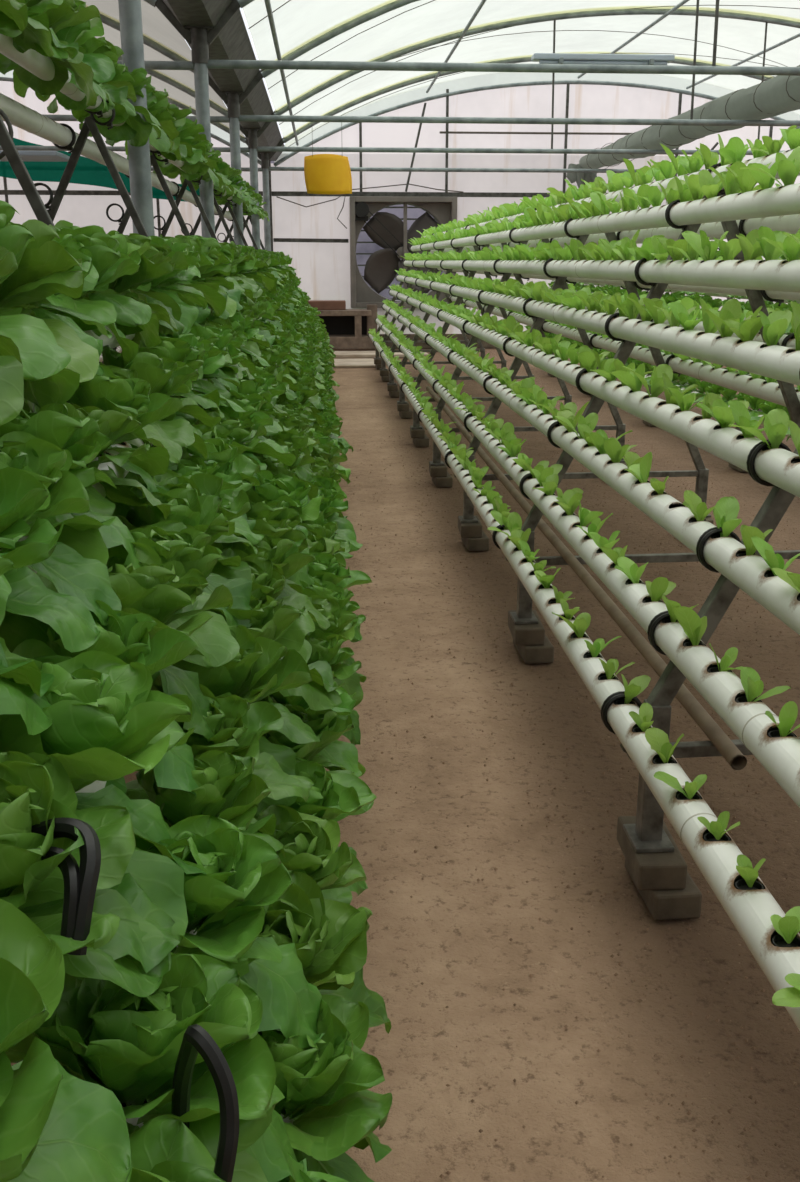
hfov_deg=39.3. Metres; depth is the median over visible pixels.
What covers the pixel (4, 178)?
stud
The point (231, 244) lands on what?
lettuce
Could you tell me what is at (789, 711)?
seedling
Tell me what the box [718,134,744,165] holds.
seedling
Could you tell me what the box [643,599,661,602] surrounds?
cup
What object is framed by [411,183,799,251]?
pipe
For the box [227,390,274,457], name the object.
lettuce
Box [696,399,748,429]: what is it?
seedling
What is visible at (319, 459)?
lettuce
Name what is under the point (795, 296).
pipe
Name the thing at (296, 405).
lettuce
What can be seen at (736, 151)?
seedling
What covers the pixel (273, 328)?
lettuce
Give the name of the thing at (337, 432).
lettuce
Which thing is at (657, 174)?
seedling
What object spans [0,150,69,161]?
board
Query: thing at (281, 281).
lettuce
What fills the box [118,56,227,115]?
hoop
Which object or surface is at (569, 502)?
seedling
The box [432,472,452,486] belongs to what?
concrete block
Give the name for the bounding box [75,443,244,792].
pipe
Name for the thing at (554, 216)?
seedling
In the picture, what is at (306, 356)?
lettuce
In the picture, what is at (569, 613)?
seedling
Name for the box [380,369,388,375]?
concrete block
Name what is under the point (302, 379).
lettuce
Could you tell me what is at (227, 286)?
lettuce
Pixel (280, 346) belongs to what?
lettuce
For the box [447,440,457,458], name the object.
seedling
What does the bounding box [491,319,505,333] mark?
seedling
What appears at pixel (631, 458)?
seedling
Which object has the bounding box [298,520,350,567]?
lettuce
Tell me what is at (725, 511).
seedling
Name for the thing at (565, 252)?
seedling
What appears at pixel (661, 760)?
cup
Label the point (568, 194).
seedling
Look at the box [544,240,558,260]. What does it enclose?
seedling
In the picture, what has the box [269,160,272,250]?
support post
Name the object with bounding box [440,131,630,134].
wall rail
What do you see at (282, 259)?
lettuce
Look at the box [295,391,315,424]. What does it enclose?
lettuce
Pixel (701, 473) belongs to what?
trestle
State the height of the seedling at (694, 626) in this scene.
0.112 m
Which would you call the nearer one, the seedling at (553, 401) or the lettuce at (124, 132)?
the seedling at (553, 401)
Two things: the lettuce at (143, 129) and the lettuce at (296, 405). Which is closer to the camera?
the lettuce at (143, 129)
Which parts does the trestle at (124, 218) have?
leg, leg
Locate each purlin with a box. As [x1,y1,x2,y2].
[264,0,298,145]
[426,0,485,92]
[577,0,688,78]
[686,33,799,88]
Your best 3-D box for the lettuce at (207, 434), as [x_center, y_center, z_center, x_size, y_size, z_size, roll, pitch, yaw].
[-0.419,-0.277,2.473,0.238,0.173,0.262,-5,17,-18]
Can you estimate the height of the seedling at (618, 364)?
0.112 m
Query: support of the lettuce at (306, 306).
on the pipe at (97, 785)
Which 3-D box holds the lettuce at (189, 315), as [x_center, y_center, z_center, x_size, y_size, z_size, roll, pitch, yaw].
[-0.648,-0.782,2.883,0.266,0.252,0.302,10,19,30]
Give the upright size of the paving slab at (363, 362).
0.030 m
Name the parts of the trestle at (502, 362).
foot post, leg, leg, foot post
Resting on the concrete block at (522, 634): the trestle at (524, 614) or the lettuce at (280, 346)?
the trestle at (524, 614)
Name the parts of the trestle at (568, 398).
foot post, leg, leg, foot post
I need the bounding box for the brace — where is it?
[405,103,426,191]
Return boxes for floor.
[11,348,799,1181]
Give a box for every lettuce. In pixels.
[0,0,27,31]
[0,0,114,111]
[0,11,53,56]
[0,200,79,407]
[0,219,98,382]
[0,246,23,425]
[0,403,140,592]
[0,431,121,652]
[0,460,99,664]
[0,556,54,734]
[0,637,206,980]
[0,751,179,996]
[0,899,132,1181]
[5,0,25,9]
[6,952,306,1181]
[9,222,111,375]
[11,0,99,105]
[13,37,117,109]
[23,365,183,522]
[25,0,78,59]
[27,400,172,519]
[35,37,136,113]
[37,600,198,794]
[38,224,139,368]
[55,220,161,347]
[65,66,162,146]
[66,62,135,123]
[77,84,160,140]
[79,90,173,151]
[82,241,178,344]
[90,86,178,140]
[99,345,208,458]
[103,365,181,486]
[105,107,180,160]
[106,542,232,743]
[115,233,187,337]
[116,484,252,628]
[125,117,206,163]
[125,750,284,916]
[126,684,313,832]
[127,236,206,333]
[129,1115,225,1181]
[130,520,243,681]
[134,815,324,1048]
[138,348,221,437]
[139,338,224,424]
[140,243,203,306]
[151,625,319,817]
[152,470,257,579]
[153,142,218,184]
[155,124,206,163]
[156,235,229,319]
[157,133,216,174]
[157,141,215,175]
[159,332,248,423]
[160,102,193,160]
[162,236,225,323]
[167,140,222,188]
[167,457,263,544]
[168,322,244,389]
[175,235,244,295]
[177,236,236,316]
[179,150,220,186]
[180,133,208,174]
[180,162,227,188]
[180,334,238,404]
[181,148,231,191]
[181,438,260,529]
[188,235,242,310]
[192,159,233,197]
[192,424,259,497]
[194,403,295,482]
[194,410,266,493]
[199,317,248,366]
[201,321,256,381]
[204,326,242,392]
[205,310,270,367]
[206,595,345,710]
[209,304,266,361]
[210,310,269,347]
[211,259,252,299]
[212,318,255,379]
[214,162,232,195]
[215,178,252,203]
[215,371,286,418]
[216,180,251,211]
[217,256,259,293]
[218,187,255,204]
[218,241,262,302]
[220,186,257,208]
[221,166,244,200]
[221,530,329,629]
[221,548,311,701]
[222,167,235,194]
[224,377,290,435]
[227,164,241,196]
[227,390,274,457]
[228,191,797,440]
[230,176,247,204]
[230,250,255,305]
[230,253,261,297]
[230,392,288,460]
[236,245,265,296]
[236,260,261,283]
[238,252,258,285]
[239,246,274,290]
[239,301,265,343]
[240,295,278,332]
[240,298,279,334]
[240,299,274,344]
[242,470,324,553]
[245,299,282,343]
[246,501,313,588]
[247,246,277,293]
[247,517,311,607]
[250,250,269,288]
[251,255,268,272]
[252,320,264,348]
[252,360,285,410]
[253,438,317,503]
[253,757,376,904]
[254,322,266,328]
[255,249,284,284]
[255,366,274,416]
[255,370,288,421]
[255,805,366,902]
[256,254,274,277]
[256,259,280,280]
[256,352,294,401]
[257,250,284,287]
[257,344,297,391]
[257,994,392,1181]
[258,870,391,1033]
[259,249,287,280]
[260,457,296,476]
[261,296,283,331]
[263,428,319,481]
[263,704,373,814]
[264,287,287,309]
[264,435,309,478]
[264,671,365,776]
[265,289,288,315]
[265,294,286,321]
[265,295,284,324]
[266,290,290,320]
[266,292,283,323]
[266,354,297,398]
[267,254,284,274]
[268,256,286,280]
[270,345,289,376]
[271,344,296,382]
[271,629,361,744]
[272,251,295,278]
[272,302,285,330]
[272,341,303,375]
[272,473,307,538]
[273,252,287,279]
[275,333,303,366]
[276,284,294,312]
[276,286,295,314]
[276,290,286,310]
[276,399,317,445]
[278,404,323,452]
[278,415,316,463]
[278,1152,355,1181]
[279,329,299,358]
[280,421,318,472]
[281,338,304,370]
[283,322,299,348]
[284,285,296,308]
[285,280,297,301]
[285,282,298,306]
[285,321,303,347]
[285,325,302,359]
[285,397,314,432]
[286,314,303,340]
[286,330,302,354]
[288,320,306,346]
[289,311,307,334]
[289,317,301,346]
[289,371,324,408]
[289,374,322,413]
[293,308,310,330]
[293,383,324,426]
[294,306,306,324]
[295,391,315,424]
[296,380,317,421]
[298,302,312,320]
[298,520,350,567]
[299,367,320,400]
[299,578,365,664]
[300,346,324,378]
[300,365,323,399]
[301,349,325,381]
[301,353,324,383]
[303,337,325,365]
[303,359,325,391]
[304,335,321,357]
[305,324,322,345]
[306,531,349,600]
[307,328,323,352]
[307,342,324,372]
[308,552,371,642]
[308,595,365,706]
[309,468,347,517]
[309,475,355,537]
[311,444,346,489]
[311,453,338,473]
[311,462,341,483]
[312,368,325,394]
[312,424,339,464]
[313,431,337,444]
[314,419,340,456]
[314,434,350,484]
[314,511,353,558]
[316,488,362,552]
[317,381,335,406]
[317,412,353,453]
[318,369,338,400]
[318,394,342,429]
[318,409,339,435]
[319,358,339,386]
[320,401,341,436]
[321,365,331,387]
[322,348,335,366]
[322,374,335,396]
[322,392,338,417]
[323,390,334,396]
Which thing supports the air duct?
on the tie beam at (212, 64)
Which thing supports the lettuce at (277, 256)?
on the pipe at (112, 342)
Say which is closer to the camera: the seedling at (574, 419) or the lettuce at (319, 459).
the seedling at (574, 419)
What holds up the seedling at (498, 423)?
in the pipe at (780, 756)
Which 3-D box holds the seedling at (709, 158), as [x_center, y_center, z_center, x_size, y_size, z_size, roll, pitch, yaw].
[0.927,-1.260,3.311,0.101,0.114,0.082,0,16,-1]
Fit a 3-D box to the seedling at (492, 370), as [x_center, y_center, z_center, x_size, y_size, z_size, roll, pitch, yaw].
[0.404,-0.897,4.707,0.086,0.088,0.064,14,21,39]
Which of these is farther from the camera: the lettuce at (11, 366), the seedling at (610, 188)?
the seedling at (610, 188)
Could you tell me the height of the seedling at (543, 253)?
0.097 m
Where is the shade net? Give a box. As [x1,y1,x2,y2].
[0,138,199,201]
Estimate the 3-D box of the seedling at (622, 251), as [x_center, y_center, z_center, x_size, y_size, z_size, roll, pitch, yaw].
[0.698,-1.067,3.528,0.073,0.133,0.139,-5,17,-17]
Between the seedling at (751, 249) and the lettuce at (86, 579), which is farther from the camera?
the seedling at (751, 249)
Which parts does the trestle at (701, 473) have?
foot post, leg, leg, foot post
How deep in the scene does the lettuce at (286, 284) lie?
9.23 m
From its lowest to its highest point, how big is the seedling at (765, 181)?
0.104 m
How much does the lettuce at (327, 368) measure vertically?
0.226 m
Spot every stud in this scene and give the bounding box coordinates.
[3,177,8,202]
[156,199,160,236]
[359,122,361,191]
[445,89,448,191]
[562,84,569,192]
[666,93,681,292]
[769,126,772,137]
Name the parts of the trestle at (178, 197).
leg, leg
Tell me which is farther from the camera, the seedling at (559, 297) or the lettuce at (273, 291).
the lettuce at (273, 291)
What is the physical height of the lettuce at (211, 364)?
0.217 m
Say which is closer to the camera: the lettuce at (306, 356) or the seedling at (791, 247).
the seedling at (791, 247)
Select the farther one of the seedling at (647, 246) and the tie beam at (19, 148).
the tie beam at (19, 148)
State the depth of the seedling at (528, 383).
3.99 m
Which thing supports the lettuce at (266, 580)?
in the pipe at (133, 1121)
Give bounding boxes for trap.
[304,122,351,193]
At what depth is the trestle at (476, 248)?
8.81 m
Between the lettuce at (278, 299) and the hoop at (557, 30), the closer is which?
the lettuce at (278, 299)
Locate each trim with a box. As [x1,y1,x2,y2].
[0,70,260,160]
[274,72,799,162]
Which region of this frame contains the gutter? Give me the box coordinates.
[162,0,284,160]
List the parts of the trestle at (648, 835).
foot post, leg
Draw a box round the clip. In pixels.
[0,109,12,158]
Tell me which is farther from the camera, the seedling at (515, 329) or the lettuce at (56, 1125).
the seedling at (515, 329)
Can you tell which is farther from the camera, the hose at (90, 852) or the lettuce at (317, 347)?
the lettuce at (317, 347)
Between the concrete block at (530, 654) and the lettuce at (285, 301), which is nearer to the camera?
the concrete block at (530, 654)
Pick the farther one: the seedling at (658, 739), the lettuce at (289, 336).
the lettuce at (289, 336)
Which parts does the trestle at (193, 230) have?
leg, leg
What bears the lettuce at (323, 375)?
on the pipe at (286, 1119)
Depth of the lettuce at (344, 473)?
4.64 m
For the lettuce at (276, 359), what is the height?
0.229 m
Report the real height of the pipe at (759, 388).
0.069 m
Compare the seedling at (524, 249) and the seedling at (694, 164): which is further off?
the seedling at (524, 249)
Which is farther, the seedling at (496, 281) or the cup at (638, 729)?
the seedling at (496, 281)
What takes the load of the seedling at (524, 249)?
in the pipe at (770, 275)
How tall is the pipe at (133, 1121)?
0.069 m
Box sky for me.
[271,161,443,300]
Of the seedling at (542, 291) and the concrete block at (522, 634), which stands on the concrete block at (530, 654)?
the concrete block at (522, 634)
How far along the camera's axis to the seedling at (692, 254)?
2.88 m
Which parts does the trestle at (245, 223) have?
leg, leg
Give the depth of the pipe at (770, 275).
3.01 m
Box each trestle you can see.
[0,116,155,446]
[34,99,147,236]
[106,150,189,235]
[115,175,218,348]
[181,189,235,243]
[214,199,247,245]
[217,209,257,249]
[229,215,264,249]
[368,237,468,358]
[373,233,484,369]
[380,231,505,384]
[389,224,533,402]
[401,218,571,428]
[418,208,625,465]
[445,214,710,522]
[492,163,799,623]
[600,370,799,852]
[643,248,732,393]
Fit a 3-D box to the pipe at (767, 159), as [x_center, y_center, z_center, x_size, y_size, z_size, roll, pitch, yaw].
[0.684,-2.160,6.522,0.069,0.069,12.912,-1,16,-4]
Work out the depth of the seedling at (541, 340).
4.03 m
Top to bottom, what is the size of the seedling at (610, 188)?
0.099 m
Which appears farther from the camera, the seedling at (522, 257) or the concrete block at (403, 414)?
the concrete block at (403, 414)
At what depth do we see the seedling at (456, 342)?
5.79 m
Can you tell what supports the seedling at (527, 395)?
in the pipe at (748, 572)
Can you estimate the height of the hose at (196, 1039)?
0.150 m
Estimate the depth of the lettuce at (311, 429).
4.59 m
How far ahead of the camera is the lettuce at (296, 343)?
6.95 m
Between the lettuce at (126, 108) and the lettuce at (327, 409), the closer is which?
the lettuce at (126, 108)
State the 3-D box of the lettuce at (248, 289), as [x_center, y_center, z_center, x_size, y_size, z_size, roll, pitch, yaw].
[-0.723,-1.241,4.356,0.296,0.213,0.308,-2,17,-8]
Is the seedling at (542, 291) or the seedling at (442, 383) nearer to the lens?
the seedling at (542, 291)
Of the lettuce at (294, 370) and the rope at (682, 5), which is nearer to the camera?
the lettuce at (294, 370)
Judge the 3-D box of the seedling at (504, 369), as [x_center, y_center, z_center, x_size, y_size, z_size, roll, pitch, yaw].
[0.395,-0.866,4.590,0.102,0.095,0.051,-4,17,-12]
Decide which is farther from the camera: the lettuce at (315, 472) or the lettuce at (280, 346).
the lettuce at (280, 346)
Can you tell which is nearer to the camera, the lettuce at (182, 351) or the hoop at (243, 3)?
the lettuce at (182, 351)
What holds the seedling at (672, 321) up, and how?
in the pipe at (773, 361)
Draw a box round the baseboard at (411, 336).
[379,334,534,348]
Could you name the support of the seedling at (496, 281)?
in the pipe at (773, 361)
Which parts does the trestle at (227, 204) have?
leg, leg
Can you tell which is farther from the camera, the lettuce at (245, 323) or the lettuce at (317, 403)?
the lettuce at (317, 403)
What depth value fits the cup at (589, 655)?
2.35 m
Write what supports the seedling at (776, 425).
in the pipe at (775, 466)
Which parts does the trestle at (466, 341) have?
foot post, leg, leg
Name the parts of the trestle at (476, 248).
foot post, leg, leg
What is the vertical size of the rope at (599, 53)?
1.016 m
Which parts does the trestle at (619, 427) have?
foot post, leg, leg, foot post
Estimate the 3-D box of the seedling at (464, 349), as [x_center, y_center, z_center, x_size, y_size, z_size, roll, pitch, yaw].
[0.349,-1.160,5.581,0.079,0.098,0.107,1,16,2]
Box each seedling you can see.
[421,405,432,414]
[426,410,435,424]
[429,414,437,427]
[433,372,451,381]
[433,419,456,435]
[437,380,448,389]
[437,434,460,453]
[438,430,448,444]
[440,419,451,432]
[442,431,454,448]
[446,379,458,395]
[447,381,463,401]
[447,384,463,398]
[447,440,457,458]
[449,390,464,405]
[450,444,473,463]
[454,340,476,355]
[454,398,472,416]
[454,450,473,469]
[456,455,475,475]
[459,345,476,360]
[461,393,481,408]
[462,347,477,362]
[463,396,475,412]
[464,350,479,367]
[464,461,488,488]
[465,457,479,481]
[466,404,484,420]
[467,353,489,372]
[471,314,481,325]
[471,475,483,495]
[473,403,485,424]
[473,481,494,502]
[474,417,503,439]
[476,357,494,375]
[476,414,494,429]
[478,313,489,326]
[478,314,494,328]
[479,278,502,292]
[483,490,502,511]
[484,315,501,332]
[484,367,507,384]
[484,419,496,434]
[484,422,513,445]
[487,362,500,378]
[488,496,510,512]
[488,512,521,549]
[489,316,503,331]
[489,366,496,381]
[489,428,500,444]
[490,510,508,540]
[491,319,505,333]
[494,498,510,528]
[495,280,506,293]
[496,278,513,295]
[497,370,513,388]
[498,320,517,335]
[498,439,525,464]
[499,324,522,339]
[500,376,523,396]
[501,281,518,296]
[502,282,527,297]
[502,432,521,456]
[503,245,512,259]
[503,374,516,392]
[506,315,523,340]
[508,243,529,259]
[508,528,530,562]
[509,327,530,343]
[509,332,532,349]
[510,377,534,400]
[511,378,534,399]
[512,453,532,479]
[515,239,541,260]
[515,387,543,409]
[516,247,533,259]
[519,281,533,298]
[519,540,539,573]
[520,285,535,299]
[521,281,545,301]
[522,207,534,226]
[524,461,548,485]
[524,555,555,588]
[527,208,553,225]
[527,399,556,420]
[531,464,562,496]
[532,329,562,348]
[532,474,558,505]
[533,242,550,260]
[533,334,561,358]
[533,385,564,414]
[534,568,560,601]
[536,203,563,224]
[536,247,549,260]
[536,335,550,355]
[536,402,576,433]
[539,285,549,304]
[542,205,554,223]
[542,282,562,303]
[543,202,559,222]
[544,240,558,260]
[545,291,561,307]
[546,187,573,202]
[547,191,563,204]
[548,403,558,425]
[549,585,574,618]
[550,192,556,205]
[550,338,569,361]
[551,204,569,221]
[552,207,570,220]
[552,242,563,259]
[552,612,590,637]
[553,285,589,310]
[553,488,582,514]
[554,489,581,527]
[555,245,572,260]
[555,343,576,364]
[555,402,588,438]
[555,413,597,446]
[556,289,574,306]
[559,598,579,619]
[561,287,590,309]
[564,179,580,200]
[564,238,579,259]
[565,197,591,218]
[568,184,585,198]
[568,205,577,219]
[568,345,587,368]
[571,202,592,217]
[573,292,603,313]
[573,500,602,538]
[575,345,599,373]
[576,240,595,259]
[576,513,612,552]
[577,424,600,455]
[578,247,601,260]
[579,346,609,376]
[580,182,591,197]
[581,179,608,191]
[581,198,612,216]
[582,249,593,259]
[584,636,621,657]
[588,176,607,193]
[588,292,620,316]
[589,239,621,260]
[589,358,618,382]
[589,430,632,454]
[589,531,619,552]
[590,191,617,214]
[591,349,607,381]
[594,295,611,312]
[598,658,634,679]
[599,239,621,260]
[600,179,615,191]
[600,545,627,567]
[603,293,646,318]
[604,197,623,213]
[604,437,636,473]
[606,170,628,190]
[610,363,644,392]
[612,230,639,260]
[613,293,638,318]
[614,359,652,387]
[614,557,647,584]
[615,674,650,704]
[619,171,636,187]
[619,192,630,211]
[621,451,642,473]
[622,364,672,398]
[623,158,660,185]
[623,184,657,208]
[623,187,639,210]
[625,452,651,483]
[626,295,662,321]
[627,235,664,260]
[629,703,653,732]
[634,237,655,260]
[636,167,655,183]
[637,186,666,206]
[642,298,671,323]
[643,577,675,602]
[645,727,683,763]
[647,161,664,180]
[650,155,679,178]
[650,476,668,495]
[651,235,668,260]
[653,305,696,328]
[654,771,706,799]
[656,237,687,260]
[658,178,685,203]
[659,373,697,405]
[661,144,700,175]
[662,595,698,622]
[667,237,709,260]
[667,387,702,412]
[668,302,701,330]
[674,176,692,202]
[674,606,706,646]
[679,150,710,173]
[682,230,728,260]
[682,490,714,522]
[684,174,703,200]
[694,392,722,420]
[696,143,720,169]
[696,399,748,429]
[698,298,743,335]
[698,811,739,841]
[699,169,726,197]
[704,298,759,337]
[708,161,746,194]
[708,643,742,672]
[711,496,741,538]
[713,237,741,260]
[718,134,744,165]
[719,137,749,162]
[723,306,762,343]
[726,162,771,192]
[728,400,766,439]
[728,408,788,450]
[735,854,765,889]
[736,229,762,260]
[736,525,772,556]
[736,667,790,702]
[739,146,799,186]
[746,139,767,157]
[748,163,777,189]
[751,125,796,154]
[751,536,799,576]
[752,184,761,190]
[756,226,786,260]
[759,310,791,347]
[761,229,799,263]
[765,701,799,737]
[767,307,779,313]
[770,906,799,946]
[771,568,799,600]
[772,973,799,1006]
[780,129,799,149]
[782,232,799,243]
[787,301,799,353]
[788,420,799,463]
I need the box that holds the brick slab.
[308,300,345,309]
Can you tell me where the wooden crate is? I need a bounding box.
[316,305,376,348]
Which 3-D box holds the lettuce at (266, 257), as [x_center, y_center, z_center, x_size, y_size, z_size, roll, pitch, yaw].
[-0.979,-2.052,7.138,0.312,0.234,0.323,7,18,24]
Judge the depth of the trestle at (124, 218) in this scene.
5.12 m
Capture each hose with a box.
[13,846,78,937]
[31,817,100,954]
[171,1024,238,1181]
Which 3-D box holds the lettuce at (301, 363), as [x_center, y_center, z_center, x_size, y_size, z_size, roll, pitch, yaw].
[-0.602,-1.152,5.490,0.278,0.191,0.274,-9,19,-29]
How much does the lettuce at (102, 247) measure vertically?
0.266 m
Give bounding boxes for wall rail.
[0,190,564,196]
[273,238,348,242]
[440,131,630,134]
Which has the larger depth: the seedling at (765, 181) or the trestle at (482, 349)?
the trestle at (482, 349)
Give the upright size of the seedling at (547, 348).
0.112 m
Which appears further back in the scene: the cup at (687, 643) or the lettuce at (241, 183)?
the lettuce at (241, 183)
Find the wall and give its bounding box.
[0,81,799,333]
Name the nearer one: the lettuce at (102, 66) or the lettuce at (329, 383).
the lettuce at (102, 66)
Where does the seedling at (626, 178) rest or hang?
in the pipe at (767, 159)
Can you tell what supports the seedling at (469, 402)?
in the pipe at (780, 756)
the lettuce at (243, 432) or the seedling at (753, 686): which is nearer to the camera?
the seedling at (753, 686)
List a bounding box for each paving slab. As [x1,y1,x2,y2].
[332,358,374,367]
[333,351,427,357]
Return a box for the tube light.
[531,53,674,64]
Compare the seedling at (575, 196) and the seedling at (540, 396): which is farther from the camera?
the seedling at (575, 196)
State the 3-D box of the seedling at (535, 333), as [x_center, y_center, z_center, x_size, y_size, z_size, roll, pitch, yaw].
[0.536,-0.924,4.188,0.118,0.118,0.095,-5,17,-18]
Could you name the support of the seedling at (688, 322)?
in the pipe at (773, 361)
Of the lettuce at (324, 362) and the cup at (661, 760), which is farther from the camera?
the lettuce at (324, 362)
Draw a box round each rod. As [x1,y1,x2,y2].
[551,20,555,148]
[690,0,698,118]
[712,0,719,65]
[757,22,767,138]
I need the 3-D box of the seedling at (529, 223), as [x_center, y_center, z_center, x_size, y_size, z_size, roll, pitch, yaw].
[0.641,-1.819,5.506,0.075,0.139,0.141,4,17,12]
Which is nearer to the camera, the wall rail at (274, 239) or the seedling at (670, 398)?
the seedling at (670, 398)
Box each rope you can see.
[248,0,290,28]
[268,0,434,88]
[279,5,799,124]
[288,53,778,146]
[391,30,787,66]
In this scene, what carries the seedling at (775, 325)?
in the pipe at (773, 361)
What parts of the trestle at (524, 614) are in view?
foot post, leg, leg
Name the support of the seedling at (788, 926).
in the pipe at (750, 912)
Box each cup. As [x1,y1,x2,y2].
[584,654,601,657]
[599,676,616,679]
[615,700,633,704]
[633,727,648,732]
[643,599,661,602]
[653,757,675,763]
[662,619,677,622]
[677,792,700,799]
[684,642,704,646]
[704,832,729,841]
[708,667,730,672]
[735,879,763,889]
[736,553,755,556]
[736,696,760,702]
[765,573,773,576]
[768,730,795,737]
[772,934,799,946]
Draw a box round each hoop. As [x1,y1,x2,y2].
[0,77,260,164]
[100,14,193,72]
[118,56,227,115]
[144,0,156,6]
[167,97,245,142]
[237,0,253,7]
[261,0,417,77]
[274,9,799,114]
[274,80,799,166]
[283,57,771,142]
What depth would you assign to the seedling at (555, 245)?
4.46 m
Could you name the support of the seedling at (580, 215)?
in the pipe at (775, 201)
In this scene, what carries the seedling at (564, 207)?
in the pipe at (775, 201)
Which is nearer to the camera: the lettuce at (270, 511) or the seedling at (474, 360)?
the lettuce at (270, 511)
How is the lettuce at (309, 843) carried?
in the pipe at (286, 1119)
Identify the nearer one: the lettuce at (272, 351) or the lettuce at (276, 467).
the lettuce at (276, 467)
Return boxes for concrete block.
[374,359,380,363]
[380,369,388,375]
[381,376,388,381]
[387,383,397,390]
[389,389,398,397]
[397,401,408,410]
[399,408,412,417]
[410,426,424,437]
[413,435,428,446]
[429,461,446,476]
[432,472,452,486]
[458,516,481,537]
[461,530,488,550]
[508,610,544,644]
[513,635,553,663]
[617,816,686,889]
[625,859,701,919]
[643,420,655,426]
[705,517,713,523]
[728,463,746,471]
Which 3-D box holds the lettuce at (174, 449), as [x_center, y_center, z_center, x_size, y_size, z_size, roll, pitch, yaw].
[-0.512,-0.281,1.945,0.256,0.219,0.230,0,16,-1]
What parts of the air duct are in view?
lashing cord, lashing cord, lashing cord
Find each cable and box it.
[277,194,346,228]
[352,184,462,191]
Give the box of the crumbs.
[339,434,799,1180]
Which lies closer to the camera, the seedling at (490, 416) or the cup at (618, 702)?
the cup at (618, 702)
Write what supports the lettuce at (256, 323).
on the pipe at (120, 472)
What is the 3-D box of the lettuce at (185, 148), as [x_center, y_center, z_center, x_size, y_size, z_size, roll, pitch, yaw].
[-1.100,-2.094,5.110,0.375,0.272,0.363,-15,22,-41]
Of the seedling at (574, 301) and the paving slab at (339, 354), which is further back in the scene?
the paving slab at (339, 354)
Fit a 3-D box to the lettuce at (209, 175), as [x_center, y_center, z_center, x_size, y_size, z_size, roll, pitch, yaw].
[-1.221,-2.488,6.457,0.345,0.279,0.376,8,18,25]
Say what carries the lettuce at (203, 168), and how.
in the pipe at (41, 66)
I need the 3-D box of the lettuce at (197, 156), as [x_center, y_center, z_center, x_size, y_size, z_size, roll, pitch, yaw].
[-1.110,-2.157,5.322,0.380,0.282,0.364,-6,17,-19]
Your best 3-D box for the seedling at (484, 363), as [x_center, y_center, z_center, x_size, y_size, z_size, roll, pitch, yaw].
[0.394,-0.987,4.972,0.090,0.111,0.094,10,19,30]
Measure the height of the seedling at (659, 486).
0.077 m
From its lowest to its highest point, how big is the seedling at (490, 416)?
0.083 m
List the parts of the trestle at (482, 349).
foot post, leg, leg, foot post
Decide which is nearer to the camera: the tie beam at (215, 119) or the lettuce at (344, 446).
the lettuce at (344, 446)
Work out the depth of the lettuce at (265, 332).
4.93 m
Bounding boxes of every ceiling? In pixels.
[81,0,244,136]
[243,0,799,146]
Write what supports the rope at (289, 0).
attached to the ceiling at (298, 23)
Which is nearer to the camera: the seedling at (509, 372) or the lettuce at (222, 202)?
the seedling at (509, 372)
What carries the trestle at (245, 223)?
on the concrete block
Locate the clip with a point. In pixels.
(10, 129)
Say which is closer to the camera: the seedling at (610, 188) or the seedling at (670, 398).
the seedling at (670, 398)
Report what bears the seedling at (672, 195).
in the pipe at (775, 201)
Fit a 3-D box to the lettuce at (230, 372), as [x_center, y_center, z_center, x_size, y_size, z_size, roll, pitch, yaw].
[-0.576,-0.726,3.427,0.252,0.192,0.262,4,17,13]
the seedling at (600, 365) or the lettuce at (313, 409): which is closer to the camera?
the seedling at (600, 365)
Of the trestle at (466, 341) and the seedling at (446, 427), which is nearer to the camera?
the seedling at (446, 427)
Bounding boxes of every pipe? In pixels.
[0,34,231,199]
[0,93,247,224]
[0,377,214,573]
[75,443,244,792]
[83,307,209,348]
[99,346,121,361]
[120,930,196,1127]
[280,1113,293,1123]
[369,334,799,1030]
[376,318,799,807]
[382,304,799,634]
[389,290,799,497]
[396,275,799,385]
[404,260,799,292]
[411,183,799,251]
[421,149,799,237]
[426,386,746,769]
[430,214,799,253]
[437,268,799,300]
[450,296,799,406]
[521,296,795,348]
[566,282,799,303]
[645,375,790,437]
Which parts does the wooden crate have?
board, corner post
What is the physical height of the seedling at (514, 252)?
0.123 m
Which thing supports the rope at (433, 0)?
attached to the ceiling at (298, 23)
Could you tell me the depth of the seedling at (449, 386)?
5.49 m
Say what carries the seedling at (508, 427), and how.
in the pipe at (780, 756)
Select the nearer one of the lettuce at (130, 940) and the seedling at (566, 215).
the lettuce at (130, 940)
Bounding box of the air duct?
[566,65,799,187]
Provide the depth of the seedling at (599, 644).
2.35 m
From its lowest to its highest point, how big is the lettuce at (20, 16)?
0.254 m
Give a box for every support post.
[118,0,154,235]
[155,0,240,309]
[208,69,264,244]
[226,110,276,248]
[243,137,284,250]
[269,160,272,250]
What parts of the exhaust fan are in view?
motor, fan blade, fan blade, fan blade, fan blade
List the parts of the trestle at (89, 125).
leg, leg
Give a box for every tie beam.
[0,146,248,151]
[42,114,228,122]
[117,60,193,69]
[151,167,261,171]
[207,60,799,75]
[239,115,799,126]
[257,146,782,154]
[269,167,700,172]
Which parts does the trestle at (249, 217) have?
leg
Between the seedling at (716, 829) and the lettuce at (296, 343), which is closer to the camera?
the seedling at (716, 829)
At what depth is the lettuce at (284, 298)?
7.69 m
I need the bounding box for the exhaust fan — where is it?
[349,196,456,307]

